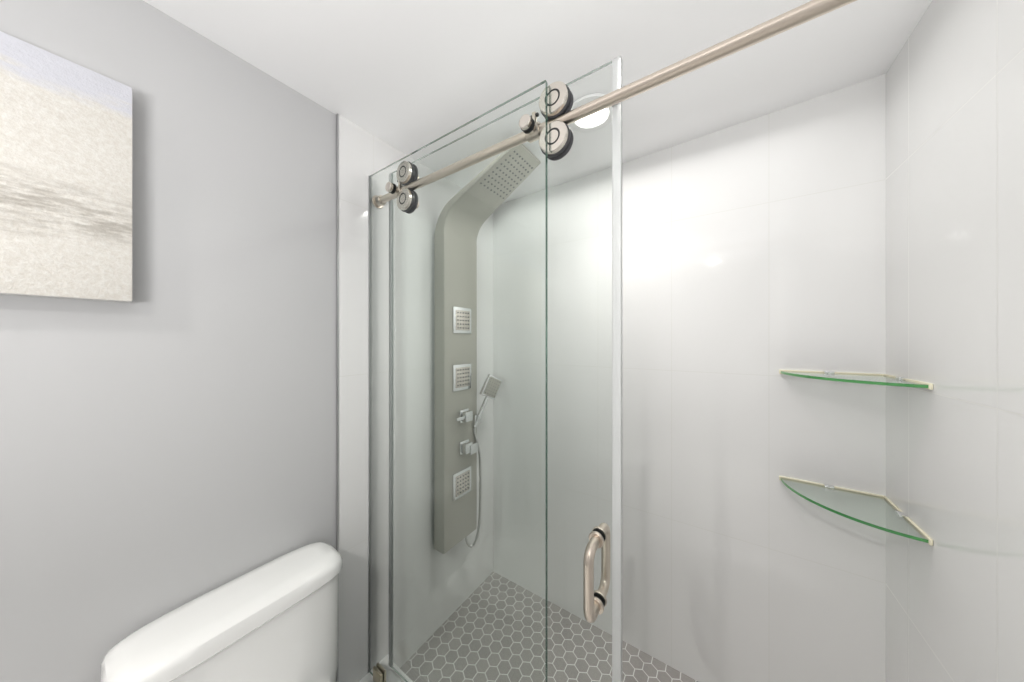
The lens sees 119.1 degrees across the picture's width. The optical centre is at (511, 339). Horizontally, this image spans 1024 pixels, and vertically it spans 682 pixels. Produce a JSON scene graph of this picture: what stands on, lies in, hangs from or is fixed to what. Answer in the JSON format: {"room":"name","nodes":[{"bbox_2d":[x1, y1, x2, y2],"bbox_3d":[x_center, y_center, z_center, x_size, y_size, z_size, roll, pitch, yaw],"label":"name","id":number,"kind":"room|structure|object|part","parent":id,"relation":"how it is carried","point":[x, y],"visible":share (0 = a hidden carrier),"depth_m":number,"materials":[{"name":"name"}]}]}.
{"room":"bathroom","nodes":[
{"label":"bathroom","id":0,"kind":"room"},
{"bbox_2d":[0,0,335,681],"bbox_3d":[-1.306,0.248,0.114,0.100,2.230,2.330,0,0,34],"label":"wall","id":1,"kind":"structure","parent":0,"point":[168,439],"depth_m":0.73,"materials":[{"name":"grey paint"}]},
{"bbox_2d":[0,31,132,302],"bbox_3d":[-1.059,-0.317,0.353,0.039,0.468,0.763,0,0,34],"label":"picture","id":2,"kind":"object","parent":1,"relation":"attached to","point":[66,179],"visible":0.98,"depth_m":0.59,"materials":[{"name":"paint"}]},
{"bbox_2d":[359,672,373,681],"bbox_3d":[0.078,1.308,0.699,1.516,0.110,0.195,0,0,34],"label":"sill","id":3,"kind":"structure","parent":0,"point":[367,677],"depth_m":1.11,"materials":[{"name":"white"}]},
{"bbox_2d":[368,0,856,681],"bbox_3d":[0.119,0.310,0.760,1.515,1.886,0.148,0,0,34],"label":"shower door","id":4,"kind":"structure","parent":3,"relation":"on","point":[494,394],"depth_m":0.78,"materials":[{"name":"clear glass"}]},
{"bbox_3d":[-0.227,0.318,0.928,0.749,1.869,0.010,0,0,34],"label":"fixed glass panel","id":5,"kind":"part","parent":4,"relation":"part of","materials":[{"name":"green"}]},
{"bbox_3d":[0.202,0.537,0.705,0.035,0.187,0.148,0,0,34],"label":"door pull handle","id":6,"kind":"part","parent":4,"relation":"part of","materials":[{"name":"silver metal"}]},
{"bbox_2d":[339,115,406,681],"bbox_3d":[-0.400,0.248,1.441,0.108,2.230,0.884,0,0,34],"label":"tiled wall","id":7,"kind":"structure","parent":0,"point":[363,154],"depth_m":1.09,"materials":[{"name":"white tile"}]},
{"bbox_2d":[336,113,338,681],"bbox_3d":[-0.607,0.248,1.045,0.010,2.230,0.004,0,0,34],"label":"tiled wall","id":8,"kind":"structure","parent":7,"relation":"attached to","point":[337,337],"depth_m":1.04,"materials":[{"name":"grey"}]},
{"bbox_2d":[143,0,931,162],"bbox_3d":[-0.358,-0.860,0.064,1.524,0.154,3.314,0,0,34],"label":"ceiling","id":9,"kind":"structure","parent":0,"point":[407,77],"depth_m":0.84,"materials":[{"name":"white paint"}]},
{"bbox_2d":[622,74,885,681],"bbox_3d":[0.545,0.248,1.393,1.724,2.230,0.100,0,0,34],"label":"tiled wall","id":10,"kind":"structure","parent":0,"point":[753,256],"depth_m":1.10,"materials":[{"name":"white tile"}]},
{"bbox_2d":[779,476,932,545],"bbox_3d":[0.975,0.485,0.891,0.247,0.018,0.247,0,0,34],"label":"corner shelf","id":11,"kind":"object","parent":10,"relation":"attached to","point":[882,512],"visible":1,"depth_m":0.87,"materials":[{"name":"clear glass"}]},
{"bbox_2d":[779,370,932,389],"bbox_3d":[0.975,0.111,0.891,0.247,0.018,0.247,0,0,34],"label":"corner shelf","id":12,"kind":"object","parent":10,"relation":"attached to","point":[876,379],"visible":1,"depth_m":0.86,"materials":[{"name":"clear glass"}]},
{"bbox_2d":[886,0,1023,681],"bbox_3d":[0.940,0.248,0.530,0.100,2.230,0.884,0,0,34],"label":"tiled wall","id":13,"kind":"structure","parent":0,"point":[955,274],"depth_m":0.65,"materials":[{"name":"white tile"}]},
{"bbox_3d":[-0.635,1.413,-0.343,1.724,0.100,2.330,0,0,34],"label":"floor","id":14,"kind":"structure","parent":0,"visible":0},
{"bbox_2d":[101,542,341,681],"bbox_3d":[-0.462,1.001,0.619,0.717,0.724,0.435,0,0,34],"label":"toilet","id":15,"kind":"object","parent":14,"relation":"on","point":[275,620],"visible":1,"depth_m":0.73,"materials":[{"name":"white ceramic"}]},
{"label":"outside","id":16,"kind":"structure","parent":0,"visible":0},
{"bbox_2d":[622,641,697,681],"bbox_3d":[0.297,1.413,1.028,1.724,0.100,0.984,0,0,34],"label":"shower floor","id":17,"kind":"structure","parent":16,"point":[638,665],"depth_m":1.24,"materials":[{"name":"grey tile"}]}
]}

